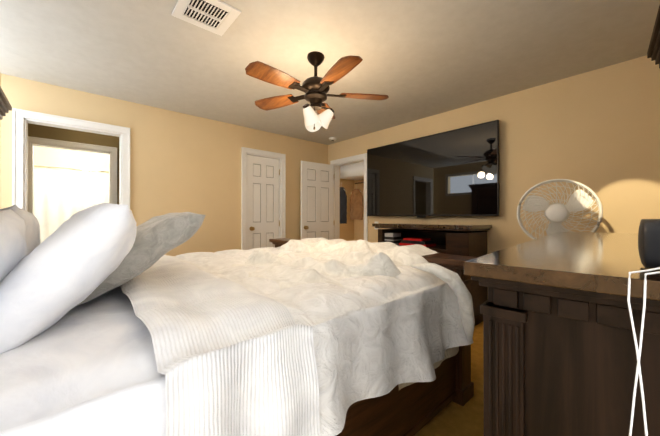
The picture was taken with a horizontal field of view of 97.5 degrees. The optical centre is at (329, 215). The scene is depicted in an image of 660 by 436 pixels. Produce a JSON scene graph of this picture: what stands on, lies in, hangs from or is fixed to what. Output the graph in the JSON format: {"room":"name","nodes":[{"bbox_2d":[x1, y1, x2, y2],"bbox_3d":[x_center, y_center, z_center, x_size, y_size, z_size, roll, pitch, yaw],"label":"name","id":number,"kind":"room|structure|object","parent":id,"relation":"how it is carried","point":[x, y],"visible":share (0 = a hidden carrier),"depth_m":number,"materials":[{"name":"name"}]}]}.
{"room":"bedroom","nodes":[
{"label":"bedroom","id":0,"kind":"room"},
{"bbox_2d":[0,73,0,157],"bbox_3d":[-1.574,-0.089,0.948,0.120,2.400,4.320,0,0,-42],"label":"wall","id":1,"kind":"structure","parent":0,"point":[0,123],"depth_m":2.55,"materials":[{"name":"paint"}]},
{"bbox_2d":[28,123,118,203],"bbox_3d":[-3.398,-0.088,4.216,2.640,2.540,2.750,0,0,-42],"label":"wall","id":2,"kind":"structure","parent":0,"point":[54,157],"depth_m":4.73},
{"bbox_2d":[34,165,108,243],"bbox_3d":[-3.932,0.081,4.817,2.380,1.687,0.100,0,0,-42],"label":"shower curtain","id":3,"kind":"object","parent":2,"relation":"hanging from","point":[61,198],"visible":0.15,"depth_m":4.57,"materials":[{"name":"white fabric"}]},
{"bbox_2d":[28,136,116,213],"bbox_3d":[-3.285,0.088,3.783,0.995,2.065,0.152,0,0,-42],"label":"door frame","id":4,"kind":"structure","parent":2,"relation":"attached to","point":[61,144],"depth_m":3.70,"materials":[{"name":"white wood"}]},
{"bbox_2d":[0,74,327,255],"bbox_3d":[-1.589,-0.079,3.902,4.020,2.400,0.120,0,0,-42],"label":"wall","id":5,"kind":"structure","parent":0,"point":[180,162],"depth_m":3.59,"materials":[{"name":"paint"}]},
{"bbox_2d":[12,108,367,249],"bbox_3d":[-0.122,0.021,2.397,4.097,2.190,4.322,0,0,-42],"label":"door frame","id":6,"kind":"structure","parent":5,"relation":"attached to","point":[21,119],"depth_m":3.19,"materials":[{"name":"white wood"}]},
{"bbox_2d":[247,155,279,249],"bbox_3d":[-1.008,0.115,4.377,0.546,2.000,0.178,0,0,-42],"label":"closed door","id":7,"kind":"structure","parent":5,"relation":"in","point":[263,220],"depth_m":4.35,"materials":[{"name":"white wood"}]},
{"bbox_2d":[0,0,659,144],"bbox_3d":[-0.105,-1.324,2.336,4.155,0.080,4.440,0,0,-42],"label":"ceiling","id":8,"kind":"structure","parent":0,"point":[424,59],"depth_m":2.25,"materials":[{"name":"paint"}]},
{"bbox_2d":[172,0,240,35],"bbox_3d":[-0.782,-1.275,1.829,0.320,0.019,0.320,0,0,-42],"label":"ceiling vent","id":9,"kind":"object","parent":8,"relation":"in","point":[218,17],"visible":1,"depth_m":1.83,"materials":[{"name":"white metal"}]},
{"bbox_2d":[245,51,388,131],"bbox_3d":[-0.139,-0.982,2.293,1.122,0.604,1.160,0,0,-42],"label":"ceiling fan","id":10,"kind":"object","parent":8,"relation":"hanging from","point":[315,88],"visible":1,"depth_m":2.24,"materials":[{"name":"brown wood"}]},
{"bbox_2d":[340,179,363,240],"bbox_3d":[0.993,-0.084,5.445,1.620,2.540,3.040,0,0,-42],"label":"wall","id":11,"kind":"structure","parent":0,"point":[351,230],"depth_m":4.92,"materials":[{"name":"paint"}]},
{"bbox_2d":[340,161,363,223],"bbox_3d":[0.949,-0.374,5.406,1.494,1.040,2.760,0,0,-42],"label":"garment","id":12,"kind":"object","parent":11,"relation":"hanging from","point":[354,171],"visible":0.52,"depth_m":5.68,"materials":[{"name":"beige fabric"}]},
{"bbox_2d":[414,322,483,435],"bbox_3d":[-0.105,1.146,2.327,4.155,0.060,4.440,0,0,-42],"label":"floor","id":13,"kind":"structure","parent":0,"point":[452,418],"depth_m":1.63,"materials":[{"name":"carpet"}]},
{"bbox_2d":[0,86,476,435],"bbox_3d":[-0.675,0.181,1.842,2.390,1.865,2.392,0,0,-42],"label":"bed","id":14,"kind":"object","parent":13,"relation":"on","point":[115,320],"visible":1,"depth_m":0.93,"materials":[{"name":"white fabric"}]},
{"bbox_2d":[0,209,27,281],"bbox_3d":[-1.049,0.201,0.798,0.241,0.480,0.740,21,-13,-38],"label":"pillow","id":15,"kind":"object","parent":14,"relation":"on","point":[13,246],"depth_m":0.82,"materials":[{"name":"white fabric"}]},
{"bbox_2d":[0,205,39,254],"bbox_3d":[-1.765,0.179,1.594,0.720,0.470,0.237,0,-10,45],"label":"pillow","id":16,"kind":"object","parent":14,"relation":"on","point":[32,232],"depth_m":1.46,"materials":[{"name":"white fabric"}]},
{"bbox_2d":[0,203,136,353],"bbox_3d":[-0.931,0.169,1.063,0.230,0.520,0.720,45,-23,-25],"label":"pillow","id":17,"kind":"object","parent":14,"relation":"on","point":[45,291],"depth_m":0.82,"materials":[{"name":"white fabric"}]},
{"bbox_2d":[78,212,205,304],"bbox_3d":[-0.947,0.159,1.423,0.580,0.190,0.700,-40,22,-29],"label":"pillow","id":18,"kind":"object","parent":14,"relation":"on","point":[161,234],"depth_m":1.21,"materials":[{"name":"grey fabric"}]},
{"bbox_2d":[167,246,472,435],"bbox_3d":[-0.476,0.522,2.014,1.451,0.427,2.343,0,0,-42],"label":"comforter","id":19,"kind":"object","parent":14,"relation":"on","point":[288,353],"depth_m":1.11,"materials":[{"name":"white fabric"}]},
{"bbox_2d":[372,223,491,325],"bbox_3d":[1.153,0.607,3.432,0.530,1.025,1.240,0,0,-42],"label":"tv stand","id":20,"kind":"object","parent":13,"relation":"on","point":[463,239],"visible":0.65,"depth_m":3.11,"materials":[{"name":"brown wood"}]},
{"bbox_2d":[517,179,602,239],"bbox_3d":[1.758,0.414,2.245,0.525,1.403,0.420,0,0,38],"label":"floor fan","id":21,"kind":"object","parent":13,"relation":"on","point":[556,214],"visible":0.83,"depth_m":2.20,"materials":[{"name":"white plastic"}]},
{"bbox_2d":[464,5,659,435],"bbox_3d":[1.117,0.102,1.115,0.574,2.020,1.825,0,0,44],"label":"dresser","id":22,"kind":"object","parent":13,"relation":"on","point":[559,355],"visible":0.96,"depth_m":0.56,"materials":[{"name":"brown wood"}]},
{"bbox_2d":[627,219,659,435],"bbox_3d":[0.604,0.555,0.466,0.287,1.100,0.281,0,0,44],"label":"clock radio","id":23,"kind":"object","parent":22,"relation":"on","point":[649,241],"visible":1,"depth_m":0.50,"materials":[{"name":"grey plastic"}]},
{"bbox_2d":[647,5,659,67],"bbox_3d":[1.300,-0.404,1.033,0.122,1.009,1.459,0,0,44],"label":"mirror","id":24,"kind":"object","parent":22,"relation":"on","point":[653,52],"depth_m":1.45,"materials":[{"name":"brown wood"}]},
{"bbox_2d":[328,55,659,299],"bbox_3d":[1.404,-0.080,3.670,0.120,2.400,4.440,0,0,-42],"label":"wall","id":25,"kind":"structure","parent":0,"point":[597,131],"depth_m":2.67,"materials":[{"name":"paint"}]},
{"bbox_2d":[301,161,333,239],"bbox_3d":[-0.200,0.116,4.840,0.671,2.000,0.178,0,0,-39],"label":"open closet door","id":26,"kind":"structure","parent":25,"relation":"in","point":[317,200],"depth_m":4.81,"materials":[{"name":"white wood"}]},
{"bbox_2d":[367,120,498,217],"bbox_3d":[1.198,-0.491,3.730,0.109,1.027,1.800,0,0,-42],"label":"wall-mounted tv","id":27,"kind":"object","parent":25,"relation":"attached to","point":[455,172],"visible":1,"depth_m":3.52,"materials":[{"name":"black plastic"}]}
]}

